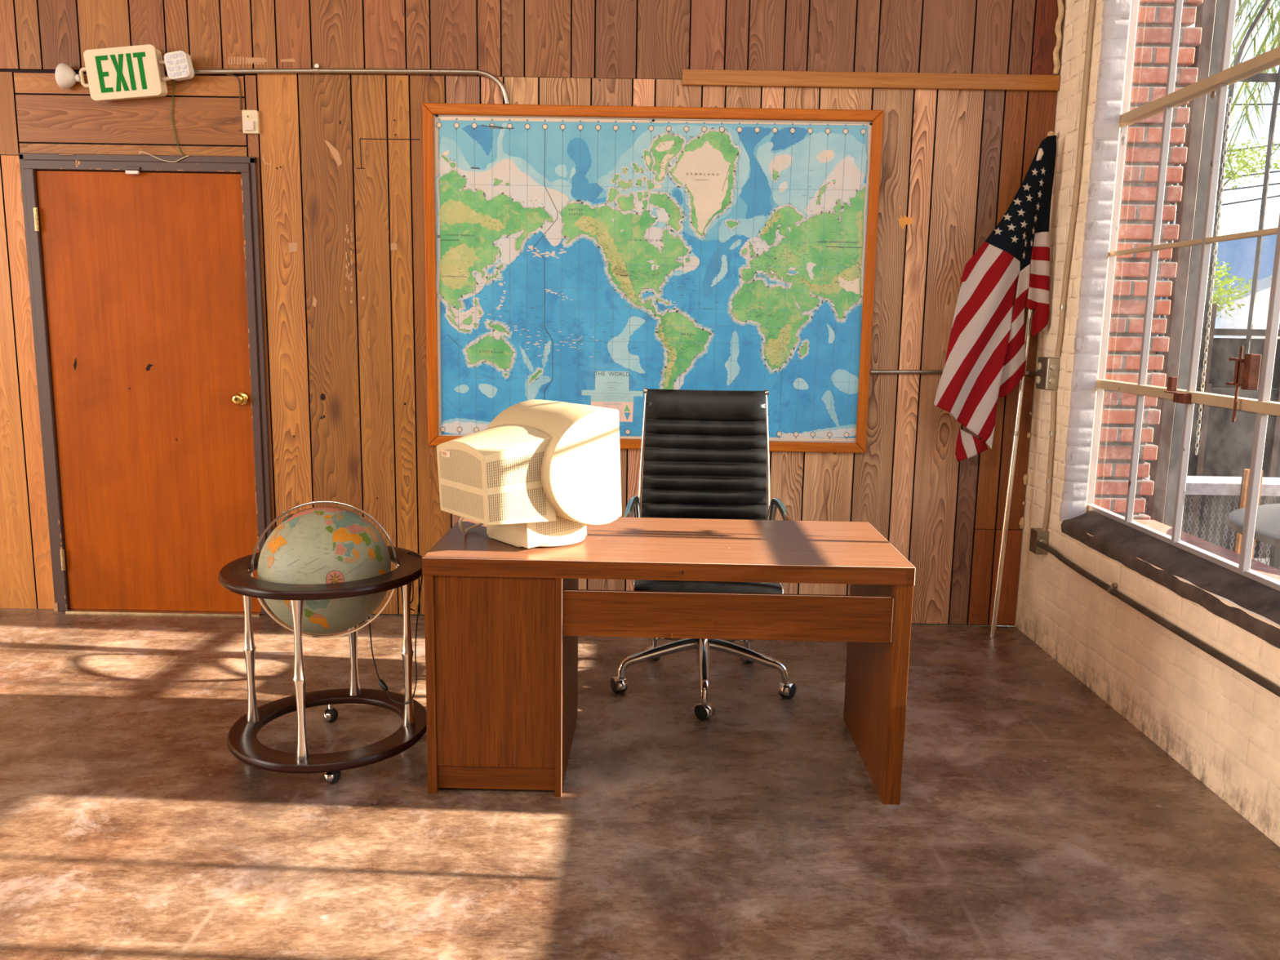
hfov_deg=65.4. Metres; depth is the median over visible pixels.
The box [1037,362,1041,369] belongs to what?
socket
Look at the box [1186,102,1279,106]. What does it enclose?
power line
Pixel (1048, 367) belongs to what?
outlet box
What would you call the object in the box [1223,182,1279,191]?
power line
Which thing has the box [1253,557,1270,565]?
ground
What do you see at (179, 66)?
lamp
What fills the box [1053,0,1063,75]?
caulk
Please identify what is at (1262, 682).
conduit
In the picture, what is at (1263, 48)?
palm tree
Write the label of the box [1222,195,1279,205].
power line
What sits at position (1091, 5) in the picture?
conduit
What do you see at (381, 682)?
switch
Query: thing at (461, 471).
vent
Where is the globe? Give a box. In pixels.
[218,500,426,783]
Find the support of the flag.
on the floor
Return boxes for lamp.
[54,62,88,88]
[158,50,194,81]
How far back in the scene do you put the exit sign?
4.32 m
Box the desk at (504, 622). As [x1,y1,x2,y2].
[422,517,915,804]
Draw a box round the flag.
[933,130,1056,638]
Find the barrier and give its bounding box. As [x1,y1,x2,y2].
[1143,475,1279,569]
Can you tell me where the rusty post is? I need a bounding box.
[1233,469,1263,559]
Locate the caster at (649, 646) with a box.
[644,644,653,650]
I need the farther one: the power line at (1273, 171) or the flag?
the power line at (1273, 171)
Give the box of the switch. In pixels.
[378,679,387,690]
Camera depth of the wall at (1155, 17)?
4.14 m
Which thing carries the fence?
on the ground
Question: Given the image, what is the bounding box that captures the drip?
[1018,412,1031,528]
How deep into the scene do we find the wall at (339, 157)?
4.44 m
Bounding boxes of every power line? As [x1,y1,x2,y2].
[1177,170,1279,184]
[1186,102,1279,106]
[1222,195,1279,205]
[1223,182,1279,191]
[1226,143,1279,151]
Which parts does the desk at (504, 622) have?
panel, panel, panel, leg panel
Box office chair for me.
[609,387,796,720]
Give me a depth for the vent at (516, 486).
2.88 m
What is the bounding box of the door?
[18,152,274,616]
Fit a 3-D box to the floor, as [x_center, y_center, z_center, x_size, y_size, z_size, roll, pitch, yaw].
[-2.741,1.469,-0.145,9.000,0.100,10.000,1,9,0]
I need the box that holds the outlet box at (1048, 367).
[1035,356,1060,390]
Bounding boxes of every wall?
[0,0,1064,626]
[996,0,1279,847]
[1086,0,1279,581]
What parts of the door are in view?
knob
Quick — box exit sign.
[54,44,194,101]
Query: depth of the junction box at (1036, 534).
4.40 m
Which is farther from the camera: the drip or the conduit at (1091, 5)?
the drip
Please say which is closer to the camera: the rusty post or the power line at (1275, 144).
the rusty post
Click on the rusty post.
(1245, 477)
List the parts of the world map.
frame rail, frame rail, frame rail, frame rail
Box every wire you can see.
[138,151,189,162]
[171,80,186,157]
[226,74,241,110]
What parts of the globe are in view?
leg, leg, caster stem, leg, power cord, leg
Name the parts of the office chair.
armrest, rail, arm, arm, arm, backrest, seat, arm, arm, rail, armrest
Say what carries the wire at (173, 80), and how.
hanging from the exit sign
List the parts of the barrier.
plank rail, barrier post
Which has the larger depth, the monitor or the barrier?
the barrier
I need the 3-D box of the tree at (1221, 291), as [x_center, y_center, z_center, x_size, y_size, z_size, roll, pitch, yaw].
[6.321,-2.097,11.869,1.943,3.707,1.647,1,9,0]
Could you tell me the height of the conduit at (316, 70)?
0.158 m
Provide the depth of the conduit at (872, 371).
4.55 m
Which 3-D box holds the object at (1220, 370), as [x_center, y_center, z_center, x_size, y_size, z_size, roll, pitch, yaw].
[6.901,-1.547,7.259,8.915,4.107,0.385,1,9,0]
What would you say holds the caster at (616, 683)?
attached to the office chair
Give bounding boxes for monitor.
[436,399,622,548]
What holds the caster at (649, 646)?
attached to the office chair
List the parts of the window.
stay chain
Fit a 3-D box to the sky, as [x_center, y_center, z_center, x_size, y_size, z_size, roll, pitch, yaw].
[14.853,-3.900,23.119,8.200,3.950,9.110,1,9,0]
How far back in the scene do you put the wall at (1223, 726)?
3.76 m
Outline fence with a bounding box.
[1141,383,1279,558]
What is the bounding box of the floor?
[0,608,1279,959]
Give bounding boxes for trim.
[682,69,1060,91]
[1058,0,1130,521]
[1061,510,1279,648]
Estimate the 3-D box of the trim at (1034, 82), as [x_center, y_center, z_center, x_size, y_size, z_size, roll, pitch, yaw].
[1.008,-1.748,4.363,1.645,0.064,0.021,1,9,0]
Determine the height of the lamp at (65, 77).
0.106 m
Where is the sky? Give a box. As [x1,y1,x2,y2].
[1157,234,1279,338]
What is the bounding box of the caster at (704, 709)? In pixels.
[693,701,715,718]
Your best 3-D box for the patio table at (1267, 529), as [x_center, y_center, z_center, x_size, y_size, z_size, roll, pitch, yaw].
[2.911,0.595,3.776,1.270,0.860,1.270,1,9,0]
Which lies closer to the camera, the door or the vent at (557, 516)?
the vent at (557, 516)
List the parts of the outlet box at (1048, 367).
plate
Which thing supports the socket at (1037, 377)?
attached to the outlet box at (1048, 367)
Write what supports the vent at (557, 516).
attached to the monitor
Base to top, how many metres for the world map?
1.514 m
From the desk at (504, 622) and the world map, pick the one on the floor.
the desk at (504, 622)
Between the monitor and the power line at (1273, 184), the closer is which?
the monitor
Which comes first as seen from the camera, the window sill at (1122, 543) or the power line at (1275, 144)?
the window sill at (1122, 543)
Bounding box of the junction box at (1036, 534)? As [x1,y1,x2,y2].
[1029,528,1048,555]
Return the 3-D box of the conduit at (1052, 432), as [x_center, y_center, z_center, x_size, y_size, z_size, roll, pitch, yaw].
[1.791,-0.066,4.364,0.023,0.643,0.053,1,9,0]
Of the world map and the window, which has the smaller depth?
the window
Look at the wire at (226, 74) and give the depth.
4.39 m
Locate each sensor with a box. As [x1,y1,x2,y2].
[125,166,140,169]
[241,110,259,133]
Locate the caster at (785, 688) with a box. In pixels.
[777,681,796,696]
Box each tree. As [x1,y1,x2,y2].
[1164,137,1279,317]
[1183,0,1279,191]
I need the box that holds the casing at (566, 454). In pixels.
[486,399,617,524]
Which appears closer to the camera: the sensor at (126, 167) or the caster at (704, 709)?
the caster at (704, 709)
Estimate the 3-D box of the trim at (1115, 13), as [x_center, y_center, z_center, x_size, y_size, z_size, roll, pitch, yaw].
[1.857,-1.170,4.022,0.101,2.730,0.026,3,9,14]
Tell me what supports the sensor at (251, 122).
attached to the wall at (339, 157)
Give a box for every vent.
[439,448,484,519]
[486,452,546,521]
[536,515,582,536]
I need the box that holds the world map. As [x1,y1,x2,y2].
[422,102,884,453]
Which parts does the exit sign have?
plate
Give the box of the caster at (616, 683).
[609,676,627,691]
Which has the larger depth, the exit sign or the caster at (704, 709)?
the exit sign
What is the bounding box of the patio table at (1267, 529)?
[1226,503,1279,546]
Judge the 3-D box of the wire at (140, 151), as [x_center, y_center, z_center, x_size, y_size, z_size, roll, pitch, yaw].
[-2.109,-1.432,4.420,0.222,0.044,0.004,1,9,0]
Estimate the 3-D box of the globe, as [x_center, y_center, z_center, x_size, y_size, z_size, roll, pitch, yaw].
[-1.010,0.478,3.223,0.632,0.836,0.632,7,11,32]
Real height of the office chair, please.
1.145 m
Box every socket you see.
[1036,376,1039,383]
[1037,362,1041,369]
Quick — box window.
[1085,0,1279,591]
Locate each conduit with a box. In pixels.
[194,63,509,104]
[870,369,1036,375]
[1035,540,1279,697]
[1041,391,1056,531]
[1054,0,1095,356]

